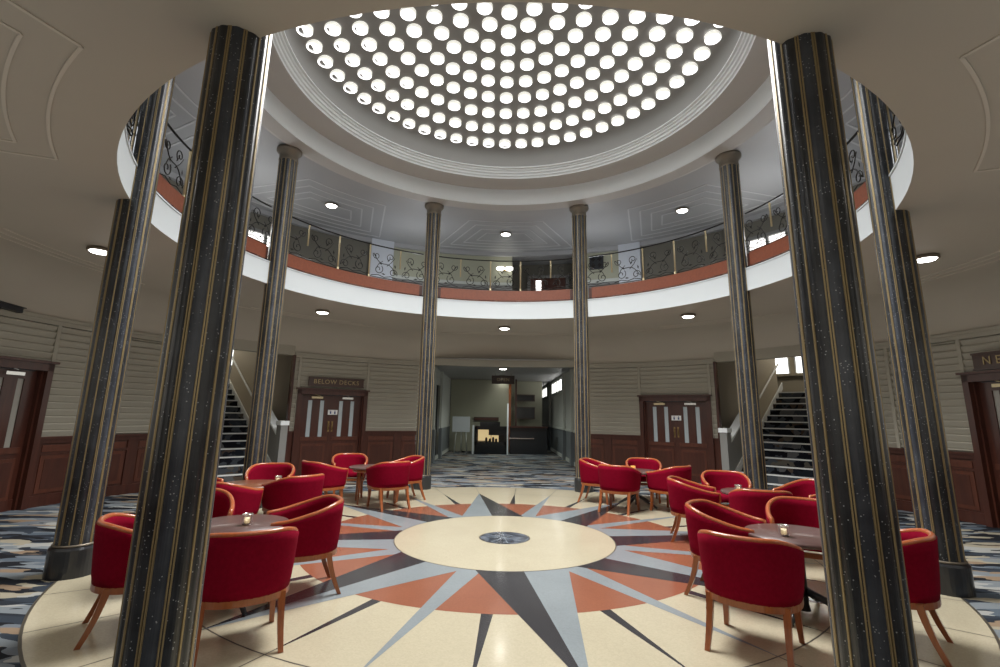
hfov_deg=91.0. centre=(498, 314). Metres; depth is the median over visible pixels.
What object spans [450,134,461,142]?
lens
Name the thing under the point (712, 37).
lens
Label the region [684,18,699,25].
lens
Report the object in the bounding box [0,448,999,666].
floor
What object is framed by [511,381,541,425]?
wall
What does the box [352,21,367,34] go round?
lens
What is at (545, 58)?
lens
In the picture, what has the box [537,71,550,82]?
lens
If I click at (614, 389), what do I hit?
wall
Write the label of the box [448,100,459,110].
lens
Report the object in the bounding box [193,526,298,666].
tub chair
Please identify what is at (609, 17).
lens
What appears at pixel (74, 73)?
ceiling
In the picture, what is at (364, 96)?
lens
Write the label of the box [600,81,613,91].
lens
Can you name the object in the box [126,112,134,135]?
balcony railing
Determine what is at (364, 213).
ceiling
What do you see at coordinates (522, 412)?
wall screen
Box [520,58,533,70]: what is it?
lens
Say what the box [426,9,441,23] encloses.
lens
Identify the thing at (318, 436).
door
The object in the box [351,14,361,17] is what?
lens
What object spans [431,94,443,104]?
lens
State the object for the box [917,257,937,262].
diffuser
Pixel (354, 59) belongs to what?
ceiling light
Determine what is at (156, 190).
balcony railing
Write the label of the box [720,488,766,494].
round table
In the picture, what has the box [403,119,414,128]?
lens
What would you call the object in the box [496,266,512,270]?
wall lamp
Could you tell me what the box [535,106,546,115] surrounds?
lens
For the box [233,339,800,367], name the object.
trim
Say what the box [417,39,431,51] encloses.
lens
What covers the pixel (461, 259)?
balcony railing
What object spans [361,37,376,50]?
lens
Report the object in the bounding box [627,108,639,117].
lens
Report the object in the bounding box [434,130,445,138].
lens
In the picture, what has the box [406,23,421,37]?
lens
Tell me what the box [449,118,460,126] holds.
lens
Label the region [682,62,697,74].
lens
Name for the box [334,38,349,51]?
lens
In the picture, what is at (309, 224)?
balcony railing
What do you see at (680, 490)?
tub chair
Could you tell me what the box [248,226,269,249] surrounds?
window
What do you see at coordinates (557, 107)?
lens
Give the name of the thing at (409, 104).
lens
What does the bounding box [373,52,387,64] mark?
lens
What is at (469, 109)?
lens
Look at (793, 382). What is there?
wall
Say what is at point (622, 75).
lens
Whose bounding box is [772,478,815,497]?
tub chair
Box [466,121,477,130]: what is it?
lens
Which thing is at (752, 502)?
tub chair
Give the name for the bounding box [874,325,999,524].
wall
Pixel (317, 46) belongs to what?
ceiling light
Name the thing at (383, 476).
tub chair
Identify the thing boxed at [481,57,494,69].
lens
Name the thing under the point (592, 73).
lens
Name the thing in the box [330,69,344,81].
lens
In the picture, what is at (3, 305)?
security camera
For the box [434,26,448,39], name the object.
lens
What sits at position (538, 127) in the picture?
lens
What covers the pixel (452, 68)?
lens
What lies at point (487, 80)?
lens
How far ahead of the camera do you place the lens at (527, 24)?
8.04 m
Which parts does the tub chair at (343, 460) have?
backrest, seat, seat frame, leg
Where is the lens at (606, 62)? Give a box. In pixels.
[600,56,614,68]
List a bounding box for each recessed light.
[86,245,106,254]
[315,309,329,313]
[325,202,337,207]
[498,326,509,329]
[500,231,510,235]
[675,207,688,212]
[681,313,695,317]
[917,253,940,262]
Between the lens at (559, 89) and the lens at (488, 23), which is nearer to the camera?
the lens at (488, 23)
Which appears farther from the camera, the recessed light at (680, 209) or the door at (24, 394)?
the recessed light at (680, 209)
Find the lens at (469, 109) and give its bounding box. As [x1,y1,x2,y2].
[465,105,476,114]
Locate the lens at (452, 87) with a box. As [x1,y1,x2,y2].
[447,82,459,92]
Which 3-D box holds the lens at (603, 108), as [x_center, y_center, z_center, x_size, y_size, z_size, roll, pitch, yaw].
[2.108,-4.082,9.726,0.252,0.070,0.252,1,-12,0]
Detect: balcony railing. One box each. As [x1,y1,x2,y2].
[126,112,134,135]
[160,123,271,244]
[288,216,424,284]
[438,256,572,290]
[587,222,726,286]
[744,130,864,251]
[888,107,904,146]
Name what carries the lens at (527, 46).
attached to the ceiling at (664, 110)
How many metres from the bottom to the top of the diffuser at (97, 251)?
0.032 m
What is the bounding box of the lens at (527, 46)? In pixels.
[521,40,534,52]
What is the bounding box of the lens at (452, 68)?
[446,62,459,74]
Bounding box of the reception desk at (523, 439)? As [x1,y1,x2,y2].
[509,426,547,454]
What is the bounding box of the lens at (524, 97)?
[518,92,530,102]
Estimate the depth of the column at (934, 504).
4.90 m
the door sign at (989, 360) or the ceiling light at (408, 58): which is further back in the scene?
the ceiling light at (408, 58)
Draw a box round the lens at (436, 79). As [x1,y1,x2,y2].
[430,74,443,85]
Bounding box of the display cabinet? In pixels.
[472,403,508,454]
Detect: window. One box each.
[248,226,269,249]
[542,386,547,398]
[551,377,561,394]
[745,227,787,261]
[775,356,802,373]
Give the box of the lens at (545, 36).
[538,30,552,43]
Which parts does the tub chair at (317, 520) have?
backrest, seat frame, leg, leg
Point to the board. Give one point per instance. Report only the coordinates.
(475, 418)
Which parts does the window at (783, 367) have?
glass, frame, glass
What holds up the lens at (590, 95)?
attached to the ceiling at (664, 110)
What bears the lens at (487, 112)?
attached to the ceiling at (664, 110)
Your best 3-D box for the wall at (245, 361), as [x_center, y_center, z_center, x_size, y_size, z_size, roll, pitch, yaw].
[-7.663,1.674,14.140,7.400,5.200,6.150,-10,-16,44]
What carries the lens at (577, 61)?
attached to the ceiling at (664, 110)
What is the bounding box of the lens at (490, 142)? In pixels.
[483,139,493,146]
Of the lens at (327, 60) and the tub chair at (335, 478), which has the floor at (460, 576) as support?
the tub chair at (335, 478)
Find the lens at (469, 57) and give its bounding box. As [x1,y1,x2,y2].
[463,51,476,63]
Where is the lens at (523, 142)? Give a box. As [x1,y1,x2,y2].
[515,139,526,147]
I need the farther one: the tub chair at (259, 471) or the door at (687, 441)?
the door at (687, 441)
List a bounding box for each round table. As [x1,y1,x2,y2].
[210,514,288,615]
[228,480,274,488]
[349,464,378,504]
[618,468,657,508]
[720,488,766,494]
[744,523,827,626]
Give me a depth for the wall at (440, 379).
17.97 m
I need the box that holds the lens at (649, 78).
[642,73,656,84]
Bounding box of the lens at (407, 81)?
[400,77,413,88]
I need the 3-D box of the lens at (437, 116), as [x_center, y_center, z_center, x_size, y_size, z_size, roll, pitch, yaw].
[-1.225,-4.054,10.133,0.252,0.070,0.252,1,-12,0]
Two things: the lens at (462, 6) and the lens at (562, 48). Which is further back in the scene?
the lens at (562, 48)
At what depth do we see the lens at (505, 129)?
10.47 m
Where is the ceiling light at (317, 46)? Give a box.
[306,39,321,52]
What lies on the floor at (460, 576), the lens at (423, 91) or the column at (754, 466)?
the column at (754, 466)
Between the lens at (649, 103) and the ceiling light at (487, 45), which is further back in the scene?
the lens at (649, 103)
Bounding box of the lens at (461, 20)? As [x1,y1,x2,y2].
[453,13,468,27]
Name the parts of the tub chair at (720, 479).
seat, backrest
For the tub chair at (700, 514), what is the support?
on the floor at (460, 576)
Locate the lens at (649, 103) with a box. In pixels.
[641,98,654,109]
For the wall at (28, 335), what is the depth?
8.22 m
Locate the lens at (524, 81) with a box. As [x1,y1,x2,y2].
[519,75,531,86]
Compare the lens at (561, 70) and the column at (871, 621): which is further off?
the lens at (561, 70)
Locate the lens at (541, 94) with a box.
[536,89,548,99]
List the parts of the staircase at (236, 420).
handrail, skirting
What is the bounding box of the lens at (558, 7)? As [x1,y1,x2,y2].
[552,3,567,11]
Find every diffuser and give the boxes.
[89,249,106,254]
[326,204,336,207]
[677,209,687,212]
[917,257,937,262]
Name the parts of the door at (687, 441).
glass panel, glass panel, glass panel, glass panel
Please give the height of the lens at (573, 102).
0.070 m
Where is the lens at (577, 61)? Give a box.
[571,55,584,67]
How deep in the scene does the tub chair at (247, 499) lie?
5.56 m
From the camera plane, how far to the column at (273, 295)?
8.45 m
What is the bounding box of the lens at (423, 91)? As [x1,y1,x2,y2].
[415,86,427,97]
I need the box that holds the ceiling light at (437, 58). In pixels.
[430,52,444,64]
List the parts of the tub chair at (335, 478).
backrest, seat frame, leg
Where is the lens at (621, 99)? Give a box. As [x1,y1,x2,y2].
[614,94,626,105]
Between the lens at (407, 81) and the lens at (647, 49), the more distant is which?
the lens at (407, 81)
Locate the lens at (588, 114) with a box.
[582,110,594,119]
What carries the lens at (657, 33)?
attached to the ceiling at (664, 110)
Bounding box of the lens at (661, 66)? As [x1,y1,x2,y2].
[655,59,669,72]
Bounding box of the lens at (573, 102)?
[568,97,580,107]
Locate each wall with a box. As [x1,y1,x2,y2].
[0,309,162,507]
[155,341,318,420]
[161,175,864,297]
[284,352,419,463]
[415,366,450,463]
[449,379,508,450]
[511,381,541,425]
[542,368,574,465]
[574,359,721,473]
[685,262,804,427]
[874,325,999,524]
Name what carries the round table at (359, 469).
on the floor at (460, 576)
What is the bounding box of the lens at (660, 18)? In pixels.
[656,13,672,23]
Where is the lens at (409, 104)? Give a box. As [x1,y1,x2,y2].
[401,99,413,109]
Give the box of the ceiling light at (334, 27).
[324,21,340,35]
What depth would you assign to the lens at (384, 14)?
7.73 m
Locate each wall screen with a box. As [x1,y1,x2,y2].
[517,394,534,401]
[517,407,534,418]
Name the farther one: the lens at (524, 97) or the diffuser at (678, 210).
the diffuser at (678, 210)
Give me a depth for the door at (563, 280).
15.66 m
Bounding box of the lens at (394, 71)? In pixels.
[386,65,399,77]
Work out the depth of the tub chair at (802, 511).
4.95 m
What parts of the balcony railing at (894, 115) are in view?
rail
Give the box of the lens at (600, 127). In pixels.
[596,122,607,131]
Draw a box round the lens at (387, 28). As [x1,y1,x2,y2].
[379,21,394,35]
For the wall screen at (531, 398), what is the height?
0.300 m
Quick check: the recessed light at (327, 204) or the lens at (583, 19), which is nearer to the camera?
the lens at (583, 19)
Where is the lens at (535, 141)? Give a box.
[532,138,542,146]
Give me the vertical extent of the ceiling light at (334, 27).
0.070 m
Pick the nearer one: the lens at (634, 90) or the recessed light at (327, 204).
the lens at (634, 90)
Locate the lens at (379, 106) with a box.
[372,103,384,113]
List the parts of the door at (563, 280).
glass panel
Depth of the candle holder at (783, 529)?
3.95 m
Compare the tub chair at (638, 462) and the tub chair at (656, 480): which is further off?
the tub chair at (638, 462)
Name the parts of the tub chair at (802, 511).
backrest, seat, seat frame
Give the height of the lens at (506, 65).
0.070 m
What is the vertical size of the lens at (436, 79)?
0.070 m
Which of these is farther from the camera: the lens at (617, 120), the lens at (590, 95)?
the lens at (617, 120)
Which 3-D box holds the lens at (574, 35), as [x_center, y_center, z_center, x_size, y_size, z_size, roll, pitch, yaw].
[1.291,-4.672,8.231,0.252,0.070,0.252,1,-12,0]
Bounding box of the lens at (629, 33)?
[622,26,637,40]
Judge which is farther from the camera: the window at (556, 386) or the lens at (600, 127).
the window at (556, 386)
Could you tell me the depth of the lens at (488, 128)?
10.43 m
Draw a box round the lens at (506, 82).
[500,76,512,87]
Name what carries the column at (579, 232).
on the floor at (460, 576)
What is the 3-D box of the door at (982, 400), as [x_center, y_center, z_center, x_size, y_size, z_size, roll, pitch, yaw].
[7.529,1.888,6.765,0.260,2.313,1.919,1,-12,-2]
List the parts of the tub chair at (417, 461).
backrest, leg, seat frame, leg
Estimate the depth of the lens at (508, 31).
8.18 m
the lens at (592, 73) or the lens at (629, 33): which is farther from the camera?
the lens at (592, 73)
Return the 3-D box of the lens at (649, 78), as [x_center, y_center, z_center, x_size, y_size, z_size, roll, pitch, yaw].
[2.728,-4.248,8.867,0.252,0.070,0.252,1,-12,0]
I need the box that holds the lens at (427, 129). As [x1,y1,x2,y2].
[418,125,430,133]
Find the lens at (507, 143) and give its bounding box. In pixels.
[499,139,510,147]
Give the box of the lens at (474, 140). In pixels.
[467,137,477,145]
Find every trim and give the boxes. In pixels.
[117,3,913,318]
[157,173,867,301]
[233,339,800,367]
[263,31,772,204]
[286,355,721,441]
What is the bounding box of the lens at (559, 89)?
[553,84,566,94]
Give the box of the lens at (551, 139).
[548,136,559,144]
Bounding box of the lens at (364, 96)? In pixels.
[357,93,370,103]
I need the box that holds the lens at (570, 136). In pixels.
[564,132,575,141]
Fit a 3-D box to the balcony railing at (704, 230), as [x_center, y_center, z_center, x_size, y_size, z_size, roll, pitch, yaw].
[3.250,-1.152,10.194,0.352,0.756,3.366,12,-16,-44]
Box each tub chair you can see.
[73,513,134,650]
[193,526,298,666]
[212,488,234,517]
[216,482,263,514]
[244,462,294,479]
[261,473,324,514]
[266,494,343,604]
[301,460,347,497]
[331,453,367,497]
[366,461,410,511]
[386,455,425,501]
[577,457,614,504]
[598,464,640,515]
[625,457,661,502]
[645,465,691,510]
[667,476,720,541]
[684,499,765,594]
[697,529,804,666]
[701,470,751,507]
[728,489,793,522]
[765,496,822,559]
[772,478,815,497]
[900,528,952,666]
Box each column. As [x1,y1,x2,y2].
[42,76,175,580]
[112,25,272,666]
[242,144,301,508]
[413,202,443,489]
[569,204,593,492]
[715,150,767,489]
[767,32,918,666]
[850,77,975,597]
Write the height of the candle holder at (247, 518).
0.085 m
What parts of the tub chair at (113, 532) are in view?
leg, leg, seat frame, backrest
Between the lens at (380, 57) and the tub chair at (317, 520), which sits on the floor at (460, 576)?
the tub chair at (317, 520)
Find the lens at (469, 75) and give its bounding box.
[463,70,476,81]
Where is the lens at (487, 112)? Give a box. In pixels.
[482,107,494,117]
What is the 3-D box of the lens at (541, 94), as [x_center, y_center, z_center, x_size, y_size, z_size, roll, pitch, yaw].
[0.864,-4.308,9.621,0.252,0.070,0.252,1,-12,0]
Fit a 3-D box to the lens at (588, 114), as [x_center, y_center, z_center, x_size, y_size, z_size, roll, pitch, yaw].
[1.832,-4.040,9.954,0.252,0.070,0.252,1,-12,0]
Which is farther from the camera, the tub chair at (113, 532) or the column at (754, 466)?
the column at (754, 466)
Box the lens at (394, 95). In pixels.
[386,90,398,100]
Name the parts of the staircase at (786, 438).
skirting, handrail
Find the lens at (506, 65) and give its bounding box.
[501,60,513,71]
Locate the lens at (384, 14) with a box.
[373,10,389,18]
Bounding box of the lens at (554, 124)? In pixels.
[550,120,561,128]
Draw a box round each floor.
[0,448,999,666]
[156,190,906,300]
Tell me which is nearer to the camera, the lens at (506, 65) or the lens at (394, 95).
the lens at (506, 65)
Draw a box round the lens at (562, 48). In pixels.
[555,42,569,55]
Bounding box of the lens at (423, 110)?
[417,107,428,116]
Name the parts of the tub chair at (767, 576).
leg, leg, backrest, seat frame, leg, leg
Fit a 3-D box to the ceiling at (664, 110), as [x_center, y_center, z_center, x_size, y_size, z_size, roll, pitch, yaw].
[0.198,-4.383,7.715,6.899,0.900,6.899,7,-13,-27]
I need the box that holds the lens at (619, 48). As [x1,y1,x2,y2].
[612,42,626,55]
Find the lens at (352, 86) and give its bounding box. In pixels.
[343,82,357,93]
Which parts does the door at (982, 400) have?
glass panel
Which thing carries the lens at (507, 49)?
attached to the ceiling at (664, 110)
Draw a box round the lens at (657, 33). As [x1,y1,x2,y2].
[649,26,664,40]
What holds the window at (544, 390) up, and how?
in the wall at (557, 409)
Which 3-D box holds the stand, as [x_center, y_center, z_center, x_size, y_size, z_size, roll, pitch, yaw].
[-1.547,4.989,20.471,0.720,1.455,0.387,1,-12,0]
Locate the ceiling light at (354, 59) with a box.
[345,54,359,66]
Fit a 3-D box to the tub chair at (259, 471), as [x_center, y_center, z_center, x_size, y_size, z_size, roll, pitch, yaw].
[-3.365,2.588,7.205,0.670,0.752,0.628,4,-12,-17]
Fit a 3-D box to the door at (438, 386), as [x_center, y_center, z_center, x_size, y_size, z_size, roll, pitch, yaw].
[-2.088,3.588,16.806,0.060,2.300,0.560,1,-12,0]
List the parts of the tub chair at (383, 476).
leg, leg, seat frame, backrest, leg, leg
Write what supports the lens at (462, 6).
attached to the ceiling at (664, 110)
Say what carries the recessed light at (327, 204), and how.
in the ceiling at (364, 213)
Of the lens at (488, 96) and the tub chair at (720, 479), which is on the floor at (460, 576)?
the tub chair at (720, 479)
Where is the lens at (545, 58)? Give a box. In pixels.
[539,52,552,64]
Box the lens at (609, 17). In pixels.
[602,9,618,24]
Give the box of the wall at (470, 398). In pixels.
[449,379,508,450]
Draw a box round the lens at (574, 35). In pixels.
[568,28,582,42]
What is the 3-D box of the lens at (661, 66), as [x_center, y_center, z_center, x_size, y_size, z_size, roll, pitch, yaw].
[2.855,-4.313,8.536,0.252,0.070,0.252,1,-12,0]
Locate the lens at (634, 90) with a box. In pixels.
[628,84,641,95]
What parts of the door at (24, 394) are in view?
glass panel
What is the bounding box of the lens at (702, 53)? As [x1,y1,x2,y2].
[694,47,709,60]
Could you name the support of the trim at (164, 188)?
attached to the wall at (306, 251)
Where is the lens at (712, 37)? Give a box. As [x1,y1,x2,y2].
[704,30,721,44]
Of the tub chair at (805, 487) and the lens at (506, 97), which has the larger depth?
the lens at (506, 97)
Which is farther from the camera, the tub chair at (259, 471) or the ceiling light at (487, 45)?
the ceiling light at (487, 45)
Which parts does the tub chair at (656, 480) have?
leg, seat frame, leg, backrest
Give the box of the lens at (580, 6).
[579,5,591,8]
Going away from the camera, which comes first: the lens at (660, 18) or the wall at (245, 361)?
the lens at (660, 18)
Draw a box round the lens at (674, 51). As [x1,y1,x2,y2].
[666,44,682,58]
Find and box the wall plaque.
[589,256,603,269]
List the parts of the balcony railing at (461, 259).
post, rail, rail, post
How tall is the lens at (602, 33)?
0.070 m
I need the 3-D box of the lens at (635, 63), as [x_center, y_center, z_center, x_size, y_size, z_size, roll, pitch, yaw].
[2.405,-4.403,8.633,0.252,0.070,0.252,1,-12,0]
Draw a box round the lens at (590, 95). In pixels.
[585,90,597,100]
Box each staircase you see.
[217,356,289,481]
[718,363,813,489]
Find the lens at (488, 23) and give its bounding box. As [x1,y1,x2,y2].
[482,17,496,30]
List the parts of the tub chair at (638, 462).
backrest, seat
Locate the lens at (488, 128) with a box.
[483,123,493,132]
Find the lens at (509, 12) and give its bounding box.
[501,4,516,19]
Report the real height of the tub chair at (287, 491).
0.752 m
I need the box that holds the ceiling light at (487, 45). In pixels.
[481,39,494,51]
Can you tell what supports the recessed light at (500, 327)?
in the ceiling at (74, 73)
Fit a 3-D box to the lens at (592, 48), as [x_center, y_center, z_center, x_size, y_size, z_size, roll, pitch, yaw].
[1.614,-4.581,8.477,0.252,0.070,0.252,1,-12,0]
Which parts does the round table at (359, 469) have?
leg, leg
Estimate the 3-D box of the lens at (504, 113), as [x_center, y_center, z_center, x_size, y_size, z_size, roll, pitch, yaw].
[0.154,-4.136,10.120,0.252,0.070,0.252,1,-12,0]
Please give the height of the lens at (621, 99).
0.070 m
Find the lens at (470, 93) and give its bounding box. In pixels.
[464,87,476,98]
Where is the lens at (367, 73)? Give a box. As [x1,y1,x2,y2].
[357,67,371,79]
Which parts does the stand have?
notice panel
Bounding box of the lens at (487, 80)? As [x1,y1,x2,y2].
[481,75,494,85]
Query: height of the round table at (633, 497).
0.600 m
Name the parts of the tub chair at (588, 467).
leg, seat frame, backrest, leg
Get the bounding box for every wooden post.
[508,384,510,452]
[515,379,516,425]
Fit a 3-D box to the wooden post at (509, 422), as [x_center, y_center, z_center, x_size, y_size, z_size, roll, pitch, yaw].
[0.487,4.305,20.990,0.140,3.060,0.140,1,-12,0]
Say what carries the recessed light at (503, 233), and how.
in the ceiling at (364, 213)
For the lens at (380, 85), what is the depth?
9.13 m
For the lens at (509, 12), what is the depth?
7.79 m
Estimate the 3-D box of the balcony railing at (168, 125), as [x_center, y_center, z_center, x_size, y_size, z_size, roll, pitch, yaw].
[-4.208,-1.886,7.215,0.352,0.756,3.366,1,-12,0]
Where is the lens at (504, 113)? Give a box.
[500,109,511,118]
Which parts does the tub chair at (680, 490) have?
leg, leg, seat frame, backrest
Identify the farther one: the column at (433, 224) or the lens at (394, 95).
the column at (433, 224)
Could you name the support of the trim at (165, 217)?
attached to the wall at (306, 251)
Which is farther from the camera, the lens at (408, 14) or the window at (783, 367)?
the window at (783, 367)
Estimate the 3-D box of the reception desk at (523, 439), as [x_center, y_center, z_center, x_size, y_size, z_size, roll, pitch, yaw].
[1.229,5.156,20.201,1.560,1.100,0.720,1,-12,0]
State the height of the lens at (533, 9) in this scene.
0.070 m
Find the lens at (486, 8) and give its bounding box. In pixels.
[477,2,492,14]
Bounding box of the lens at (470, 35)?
[464,29,478,42]
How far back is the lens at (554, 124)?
10.26 m
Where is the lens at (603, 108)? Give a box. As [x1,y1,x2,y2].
[598,103,610,113]
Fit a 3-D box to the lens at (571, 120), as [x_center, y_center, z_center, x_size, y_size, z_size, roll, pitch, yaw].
[1.529,-4.006,10.145,0.252,0.070,0.252,1,-12,0]
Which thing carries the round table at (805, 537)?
on the floor at (460, 576)
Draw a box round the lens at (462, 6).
[451,3,466,9]
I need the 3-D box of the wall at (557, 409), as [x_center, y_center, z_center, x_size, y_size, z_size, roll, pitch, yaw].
[2.440,4.536,22.008,0.220,3.080,17.400,1,-12,0]
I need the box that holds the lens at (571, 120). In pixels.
[566,115,578,124]
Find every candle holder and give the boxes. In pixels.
[241,513,253,525]
[735,484,741,488]
[777,524,789,536]
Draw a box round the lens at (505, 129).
[499,124,510,133]
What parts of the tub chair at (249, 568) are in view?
leg, seat frame, backrest, leg, leg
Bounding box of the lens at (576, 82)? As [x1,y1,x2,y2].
[570,77,583,87]
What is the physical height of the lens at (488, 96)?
0.070 m
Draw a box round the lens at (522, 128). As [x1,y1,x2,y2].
[516,124,527,133]
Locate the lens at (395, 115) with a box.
[387,111,399,121]
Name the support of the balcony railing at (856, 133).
on the trim at (164, 188)
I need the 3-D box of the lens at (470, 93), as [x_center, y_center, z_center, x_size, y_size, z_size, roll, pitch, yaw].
[-0.545,-4.332,9.615,0.252,0.070,0.252,1,-12,0]
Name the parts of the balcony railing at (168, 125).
post, rail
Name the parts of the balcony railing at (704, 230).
post, rail, rail, post, post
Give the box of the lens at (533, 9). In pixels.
[526,2,541,15]
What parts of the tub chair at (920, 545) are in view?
backrest, seat frame, leg, leg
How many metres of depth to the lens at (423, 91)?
9.46 m
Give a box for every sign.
[308,376,364,387]
[328,410,337,414]
[492,375,514,383]
[671,416,680,420]
[970,350,999,370]
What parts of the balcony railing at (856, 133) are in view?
rail, post, rail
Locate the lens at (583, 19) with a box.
[576,12,591,26]
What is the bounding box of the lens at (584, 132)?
[580,128,591,136]
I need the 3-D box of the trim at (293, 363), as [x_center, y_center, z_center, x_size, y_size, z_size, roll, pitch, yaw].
[0.126,2.012,11.924,10.503,1.900,0.134,1,-12,0]
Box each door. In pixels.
[0,356,59,511]
[290,387,369,475]
[435,385,439,454]
[527,274,568,290]
[637,394,715,482]
[955,369,999,527]
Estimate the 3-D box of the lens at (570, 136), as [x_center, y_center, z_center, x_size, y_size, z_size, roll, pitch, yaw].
[1.539,-3.813,10.559,0.252,0.070,0.252,1,-12,0]
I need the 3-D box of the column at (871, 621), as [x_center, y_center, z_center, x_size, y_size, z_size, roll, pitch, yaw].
[1.810,-1.049,2.855,0.444,6.305,0.444,6,-12,-22]
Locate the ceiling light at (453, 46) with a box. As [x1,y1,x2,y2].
[447,40,460,53]
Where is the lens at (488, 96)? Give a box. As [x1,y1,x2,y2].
[482,91,494,101]
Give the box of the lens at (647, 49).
[639,43,654,56]
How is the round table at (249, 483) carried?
on the floor at (460, 576)
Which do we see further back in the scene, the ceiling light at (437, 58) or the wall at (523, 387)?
the wall at (523, 387)
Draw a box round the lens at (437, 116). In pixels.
[433,113,444,122]
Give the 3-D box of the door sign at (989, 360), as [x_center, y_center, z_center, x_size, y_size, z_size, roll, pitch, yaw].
[7.489,0.609,7.024,0.052,0.268,1.424,1,-12,-2]
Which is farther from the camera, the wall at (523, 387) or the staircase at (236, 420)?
the wall at (523, 387)
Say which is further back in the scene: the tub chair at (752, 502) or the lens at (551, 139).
the lens at (551, 139)
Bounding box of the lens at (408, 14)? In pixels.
[400,7,415,20]
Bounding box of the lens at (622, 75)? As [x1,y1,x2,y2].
[614,70,628,81]
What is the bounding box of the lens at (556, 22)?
[549,15,564,29]
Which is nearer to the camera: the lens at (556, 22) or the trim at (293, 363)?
the lens at (556, 22)
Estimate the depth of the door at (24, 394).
7.52 m
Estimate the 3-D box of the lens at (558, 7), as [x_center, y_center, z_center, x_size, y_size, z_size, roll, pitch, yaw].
[0.958,-4.817,7.627,0.252,0.070,0.252,1,-12,0]
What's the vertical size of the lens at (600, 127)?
0.070 m
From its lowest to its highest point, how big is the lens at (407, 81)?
0.070 m
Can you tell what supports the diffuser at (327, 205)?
attached to the recessed light at (327, 204)
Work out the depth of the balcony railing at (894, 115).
5.23 m
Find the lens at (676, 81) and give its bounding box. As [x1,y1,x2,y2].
[669,76,683,87]
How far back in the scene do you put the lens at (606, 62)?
8.70 m
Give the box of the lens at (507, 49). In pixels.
[501,43,514,55]
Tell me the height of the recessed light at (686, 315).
0.072 m
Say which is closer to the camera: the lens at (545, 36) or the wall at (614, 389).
the lens at (545, 36)
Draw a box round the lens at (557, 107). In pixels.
[552,102,563,112]
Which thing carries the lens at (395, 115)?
attached to the ceiling at (664, 110)
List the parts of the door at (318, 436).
glass panel, glass panel, glass panel, glass panel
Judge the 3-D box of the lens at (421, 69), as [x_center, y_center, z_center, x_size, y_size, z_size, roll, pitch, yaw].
[-1.403,-4.473,8.997,0.252,0.070,0.252,1,-12,0]
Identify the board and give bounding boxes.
[474,417,498,420]
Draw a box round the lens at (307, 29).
[296,24,312,36]
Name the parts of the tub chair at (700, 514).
leg, backrest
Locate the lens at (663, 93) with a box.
[656,88,669,98]
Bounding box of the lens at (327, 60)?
[317,55,332,67]
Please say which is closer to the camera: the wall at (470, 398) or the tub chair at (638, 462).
the tub chair at (638, 462)
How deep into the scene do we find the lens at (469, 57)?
8.75 m
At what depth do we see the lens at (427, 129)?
10.34 m
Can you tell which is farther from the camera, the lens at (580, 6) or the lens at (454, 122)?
the lens at (454, 122)
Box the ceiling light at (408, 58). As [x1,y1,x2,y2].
[401,52,414,64]
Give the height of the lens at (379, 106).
0.070 m
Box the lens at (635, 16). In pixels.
[629,10,645,23]
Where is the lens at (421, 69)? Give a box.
[415,64,428,75]
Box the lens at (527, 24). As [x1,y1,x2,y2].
[520,18,535,31]
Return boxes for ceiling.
[0,0,999,363]
[127,60,903,264]
[284,2,741,166]
[435,358,569,387]
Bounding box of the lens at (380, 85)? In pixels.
[371,79,384,90]
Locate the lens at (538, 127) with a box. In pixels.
[533,123,544,131]
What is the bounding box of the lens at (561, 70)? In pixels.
[555,64,568,76]
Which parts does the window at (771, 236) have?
glass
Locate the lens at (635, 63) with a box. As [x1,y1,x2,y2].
[628,57,642,69]
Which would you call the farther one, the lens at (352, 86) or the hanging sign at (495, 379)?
the hanging sign at (495, 379)
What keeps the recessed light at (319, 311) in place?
in the ceiling at (74, 73)
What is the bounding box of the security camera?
[0,301,26,312]
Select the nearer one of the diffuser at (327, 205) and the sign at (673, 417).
the diffuser at (327, 205)
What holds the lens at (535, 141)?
attached to the ceiling at (664, 110)
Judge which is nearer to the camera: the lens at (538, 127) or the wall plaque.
the lens at (538, 127)
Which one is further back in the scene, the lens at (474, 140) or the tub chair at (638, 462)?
the lens at (474, 140)
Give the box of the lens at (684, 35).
[676,28,692,42]
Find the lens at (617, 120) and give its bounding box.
[611,116,623,125]
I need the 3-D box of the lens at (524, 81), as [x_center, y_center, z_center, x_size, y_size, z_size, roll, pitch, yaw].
[0.519,-4.426,9.322,0.252,0.070,0.252,1,-12,0]
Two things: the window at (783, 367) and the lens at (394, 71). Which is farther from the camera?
the window at (783, 367)
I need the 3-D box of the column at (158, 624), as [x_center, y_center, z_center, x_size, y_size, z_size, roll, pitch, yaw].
[-1.574,-1.101,2.876,0.444,6.305,0.444,-4,-13,22]
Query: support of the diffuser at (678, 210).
attached to the recessed light at (680, 209)
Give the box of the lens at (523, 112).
[517,108,528,117]
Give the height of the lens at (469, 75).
0.070 m
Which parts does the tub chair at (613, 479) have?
leg, leg, backrest, seat frame, leg, leg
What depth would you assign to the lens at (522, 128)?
10.45 m
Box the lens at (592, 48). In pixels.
[584,42,598,55]
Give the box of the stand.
[452,416,469,452]
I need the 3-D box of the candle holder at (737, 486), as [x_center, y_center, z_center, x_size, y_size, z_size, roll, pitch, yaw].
[3.109,2.251,6.366,0.088,0.085,0.088,1,-12,0]
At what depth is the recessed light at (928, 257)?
6.47 m
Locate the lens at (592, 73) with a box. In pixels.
[586,67,599,79]
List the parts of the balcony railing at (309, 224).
post, post, rail, rail, post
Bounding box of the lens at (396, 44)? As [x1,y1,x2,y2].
[389,38,403,50]
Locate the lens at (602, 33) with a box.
[595,27,610,40]
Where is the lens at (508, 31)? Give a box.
[501,24,515,38]
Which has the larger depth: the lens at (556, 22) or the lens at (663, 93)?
the lens at (663, 93)
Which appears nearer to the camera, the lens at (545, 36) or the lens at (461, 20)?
the lens at (461, 20)
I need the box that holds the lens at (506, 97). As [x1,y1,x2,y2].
[500,92,512,102]
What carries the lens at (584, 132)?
attached to the ceiling at (664, 110)

